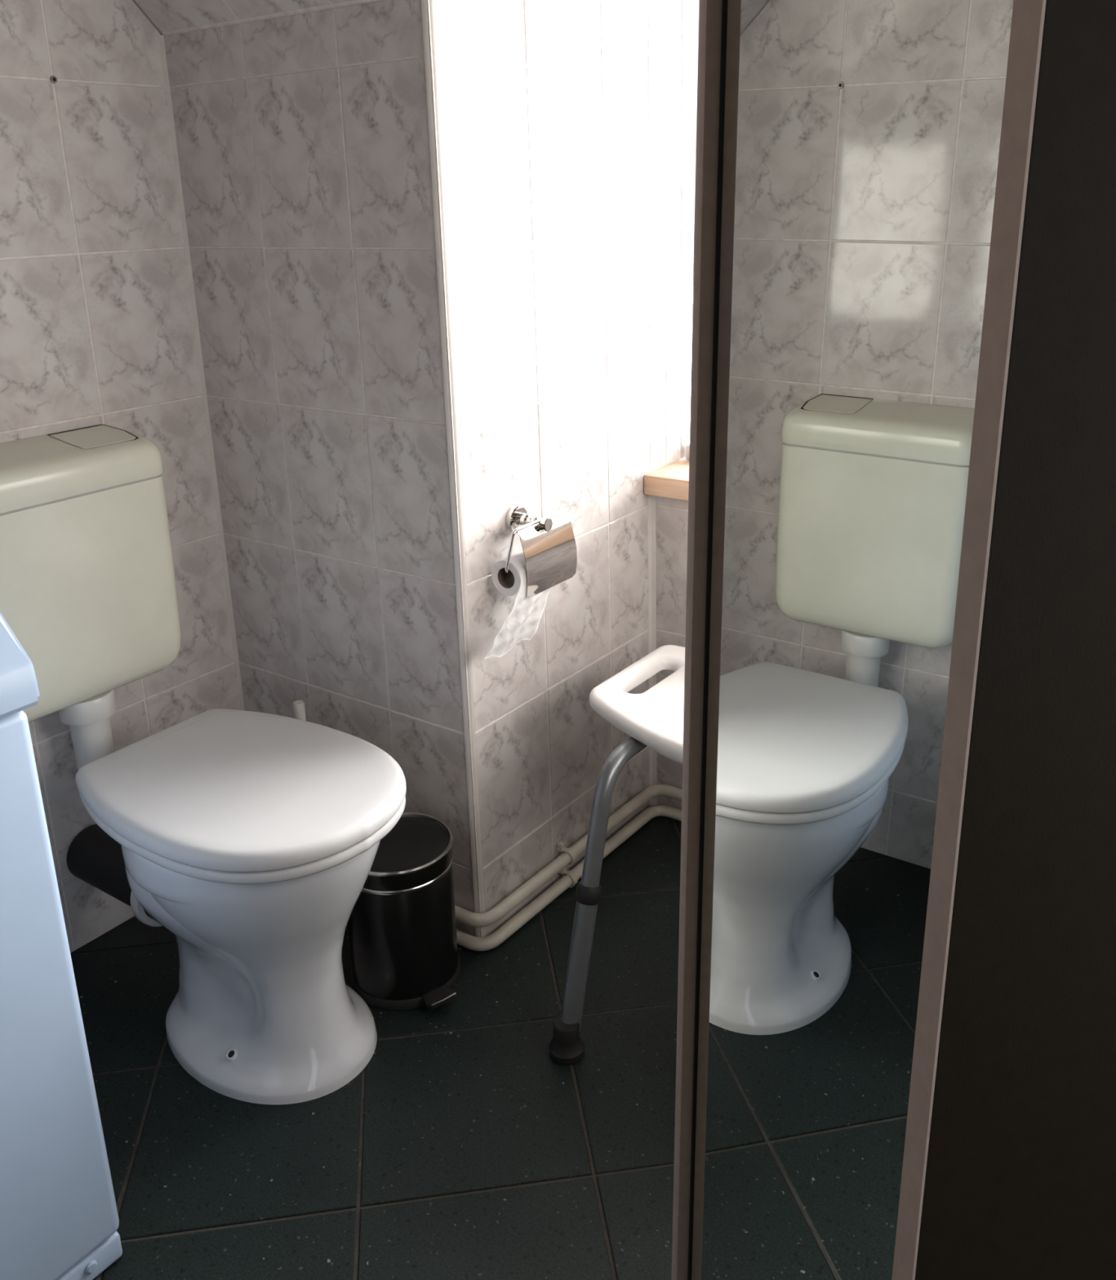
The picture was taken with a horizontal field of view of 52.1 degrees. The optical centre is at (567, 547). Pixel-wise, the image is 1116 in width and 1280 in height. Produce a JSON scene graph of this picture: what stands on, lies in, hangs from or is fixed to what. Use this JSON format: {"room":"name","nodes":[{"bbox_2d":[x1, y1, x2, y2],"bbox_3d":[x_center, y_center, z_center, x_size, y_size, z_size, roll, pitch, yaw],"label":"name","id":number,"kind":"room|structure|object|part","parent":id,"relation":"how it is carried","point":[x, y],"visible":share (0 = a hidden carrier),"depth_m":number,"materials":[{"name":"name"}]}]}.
{"room":"bathroom","nodes":[
{"label":"bathroom","id":0,"kind":"room"},
{"bbox_2d":[0,0,240,952],"bbox_3d":[-1.341,-0.293,1.057,0.121,2.420,2.250,11,21,34],"label":"wall","id":1,"kind":"structure","parent":0,"point":[97,326],"depth_m":1.81,"materials":[{"name":"tile"}]},
{"bbox_2d":[49,75,57,83],"bbox_3d":[-0.759,-0.692,1.686,0.004,0.011,0.011,11,21,34],"label":"screw","id":2,"kind":"object","parent":1,"relation":"attached to","point":[53,79],"visible":1,"depth_m":1.69,"materials":[{"name":"metal"}]},
{"bbox_2d":[0,424,181,769],"bbox_3d":[-0.725,0.133,1.747,0.234,0.585,0.336,11,21,34],"label":"toilet cistern","id":3,"kind":"object","parent":1,"relation":"attached to","point":[88,591],"visible":0.77,"depth_m":1.73,"materials":[{"name":"plastic"}]},
{"bbox_3d":[-0.777,-0.120,1.703,0.122,0.073,0.336,11,21,34],"label":"cistern lid","id":4,"kind":"part","parent":3,"relation":"part of","materials":[{"name":"plastic"}]},
{"bbox_3d":[-0.731,-0.170,1.770,0.087,0.018,0.098,11,21,34],"label":"flush plate","id":5,"kind":"part","parent":3,"relation":"part of","materials":[{"name":"plastic"}]},
{"bbox_2d":[132,0,163,35],"bbox_3d":[-0.888,-1.097,1.387,0.005,0.804,0.804,11,21,34],"label":"trim","id":6,"kind":"structure","parent":1,"relation":"attached to","point":[134,1],"depth_m":1.79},
{"bbox_2d":[134,0,370,34],"bbox_3d":[-0.724,-1.164,1.197,0.666,1.033,1.033,11,21,34],"label":"ceiling","id":7,"kind":"structure","parent":0,"point":[169,16],"depth_m":1.71,"materials":[{"name":"tile"}]},
{"bbox_2d":[163,0,521,937],"bbox_3d":[-0.411,-0.121,1.948,0.688,1.517,0.120,11,21,34],"label":"wall","id":8,"kind":"structure","parent":0,"point":[303,137],"depth_m":1.80,"materials":[{"name":"tile"}]},
{"bbox_2d":[158,35,244,710],"bbox_3d":[-0.626,-0.115,2.031,0.006,1.467,0.006,11,21,34],"label":"trim","id":9,"kind":"structure","parent":8,"relation":"attached to","point":[162,42],"depth_m":1.97,"materials":[{"name":"grey plastic"}]},
{"bbox_2d":[421,0,486,937],"bbox_3d":[-0.165,-0.032,1.721,0.012,1.467,0.012,11,21,34],"label":"trim","id":10,"kind":"structure","parent":8,"relation":"attached to","point":[424,2],"depth_m":1.68,"materials":[{"name":"white plastic"}]},
{"bbox_2d":[454,784,682,927],"bbox_3d":[0.473,0.634,1.783,2.200,0.036,0.569,11,21,34],"label":"pipe","id":11,"kind":"object","parent":8,"relation":"attached to","point":[568,856],"visible":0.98,"depth_m":2.03,"materials":[{"name":"white metal"}]},
{"bbox_2d":[456,804,681,951],"bbox_3d":[0.474,0.678,1.796,2.200,0.036,0.569,11,21,34],"label":"pipe","id":12,"kind":"object","parent":8,"relation":"attached to","point":[569,877],"visible":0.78,"depth_m":2.04,"materials":[{"name":"white metal"}]},
{"bbox_2d":[70,806,681,1279],"bbox_3d":[0.214,1.074,0.697,3.470,0.060,3.041,11,21,34],"label":"floor","id":13,"kind":"structure","parent":0,"point":[461,1149],"depth_m":1.55,"materials":[{"name":"tile"}]},
{"bbox_2d":[0,611,122,1279],"bbox_3d":[-0.880,0.465,1.254,0.580,0.827,0.416,11,21,34],"label":"washing machine","id":14,"kind":"object","parent":13,"relation":"on","point":[60,1219],"visible":1,"depth_m":1.23,"materials":[{"name":"white metal"}]},
{"bbox_3d":[-0.876,0.841,1.373,0.565,0.036,0.394,11,21,34],"label":"kick panel","id":15,"kind":"part","parent":14,"relation":"part of","materials":[{"name":"white plastic"}]},
{"bbox_2d":[66,708,406,1104],"bbox_3d":[-0.530,0.513,1.732,0.680,0.440,0.356,11,21,34],"label":"toilet","id":16,"kind":"object","parent":13,"relation":"on","point":[254,838],"visible":1,"depth_m":1.59,"materials":[{"name":"white ceramic"}]},
{"bbox_3d":[-0.451,0.331,1.612,0.471,0.025,0.356,11,21,34],"label":"lid","id":17,"kind":"part","parent":16,"relation":"part of","materials":[{"name":"white plastic"}]},
{"bbox_3d":[-0.450,0.352,1.619,0.467,0.018,0.352,11,21,34],"label":"seat","id":18,"kind":"part","parent":16,"relation":"part of","materials":[{"name":"white plastic"}]},
{"bbox_2d":[293,700,306,720],"bbox_3d":[-0.455,0.451,2.009,0.096,0.391,0.096,11,21,34],"label":"toilet brush","id":19,"kind":"object","parent":13,"relation":"on","point":[299,708],"visible":0.12,"depth_m":1.95,"materials":[{"name":"white plastic"}]},
{"bbox_2d":[347,812,460,1010],"bbox_3d":[-0.254,0.579,1.816,0.208,0.249,0.178,11,21,34],"label":"pedal bin","id":20,"kind":"object","parent":13,"relation":"on","point":[402,925],"visible":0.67,"depth_m":1.76,"materials":[{"name":"black metal"}]},
{"bbox_3d":[-0.269,0.474,1.793,0.173,0.035,0.173,11,21,34],"label":"lid","id":21,"kind":"part","parent":20,"relation":"part of","materials":[{"name":"black metal"}]},
{"bbox_2d":[548,644,684,1064],"bbox_3d":[0.284,0.459,1.789,0.486,0.466,0.693,11,21,34],"label":"stool","id":22,"kind":"object","parent":13,"relation":"on","point":[653,718],"visible":0.27,"depth_m":1.67,"materials":[{"name":"white plastic"}]},
{"bbox_3d":[0.079,0.496,1.740,0.030,0.419,0.333,10,21,33],"label":"leg","id":23,"kind":"part","parent":22,"relation":"part of","materials":[{"name":"grey metal"}]},
{"bbox_3d":[0.296,0.253,1.750,0.486,0.050,0.348,11,21,34],"label":"seat","id":24,"kind":"part","parent":22,"relation":"part of","materials":[{"name":"white plastic"}]},
{"bbox_2d":[671,0,1115,1279],"bbox_3d":[0.288,0.014,0.585,0.370,2.020,0.338,-4,17,-10],"label":"tall cabinet","id":25,"kind":"object","parent":13,"relation":"on","point":[895,1055],"visible":1,"depth_m":0.46,"materials":[{"name":"mirror"}]},
{"bbox_3d":[0.318,0.060,0.433,0.369,2.020,0.015,-4,17,-10],"label":"panel","id":26,"kind":"part","parent":25,"relation":"part of","materials":[{"name":"brown wood"}]},
{"bbox_2d":[434,0,681,936],"bbox_3d":[-0.292,-0.459,1.502,0.100,2.420,1.587,11,21,34],"label":"wall","id":27,"kind":"structure","parent":0,"point":[562,149],"depth_m":1.89,"materials":[{"name":"tile"}]},
{"bbox_2d":[505,505,577,596],"bbox_3d":[-0.058,-0.001,1.813,0.072,0.126,0.152,11,21,34],"label":"toilet roll holder","id":28,"kind":"object","parent":27,"relation":"attached to","point":[548,546],"visible":1,"depth_m":1.80,"materials":[{"name":"silver metal"}]},
{"bbox_3d":[-0.059,-0.006,1.790,0.018,0.072,0.118,10,20,32],"label":"wire arm","id":29,"kind":"part","parent":28,"relation":"part of","materials":[{"name":"silver metal"}]},
{"bbox_2d":[484,551,551,659],"bbox_3d":[-0.089,0.085,1.784,0.060,0.142,0.186,11,21,34],"label":"toilet roll","id":30,"kind":"object","parent":28,"relation":"hanging from","point":[522,622],"visible":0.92,"depth_m":1.77,"materials":[{"name":"white paper"}]},
{"bbox_3d":[-0.053,-0.041,1.802,0.060,0.023,0.023,11,21,34],"label":"post","id":31,"kind":"part","parent":28,"relation":"part of","materials":[{"name":"silver metal"}]},
{"bbox_3d":[-0.040,-0.044,1.797,0.006,0.006,0.135,11,21,34],"label":"hinge rod","id":32,"kind":"part","parent":28,"relation":"part of","materials":[{"name":"silver metal"}]},
{"bbox_2d":[647,494,688,809],"bbox_3d":[0.682,-0.561,1.745,1.383,2.420,0.220,11,21,34],"label":"wall","id":33,"kind":"structure","parent":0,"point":[671,514],"depth_m":2.20,"materials":[{"name":"tile"}]},
{"bbox_2d":[644,0,694,500],"bbox_3d":[0.647,-0.540,1.735,1.223,1.053,0.187,11,21,34],"label":"window","id":34,"kind":"structure","parent":33,"relation":"attached to","point":[672,481],"depth_m":2.11,"materials":[{"name":"white plastic"}]},
{"bbox_3d":[0.676,-0.053,1.874,1.180,0.038,0.187,11,21,34],"label":"sill","id":35,"kind":"part","parent":34,"relation":"part of","materials":[{"name":"brown wood"}]},
{"bbox_3d":[0.687,-0.577,1.784,1.223,1.014,0.045,11,21,34],"label":"frame","id":36,"kind":"part","parent":34,"relation":"part of","materials":[{"name":"white plastic"}]},
{"bbox_3d":[0.458,-0.609,1.944,0.571,0.944,0.006,11,21,34],"label":"pane","id":37,"kind":"part","parent":34,"relation":"part of","materials":[{"name":"clear glass"}]}
]}

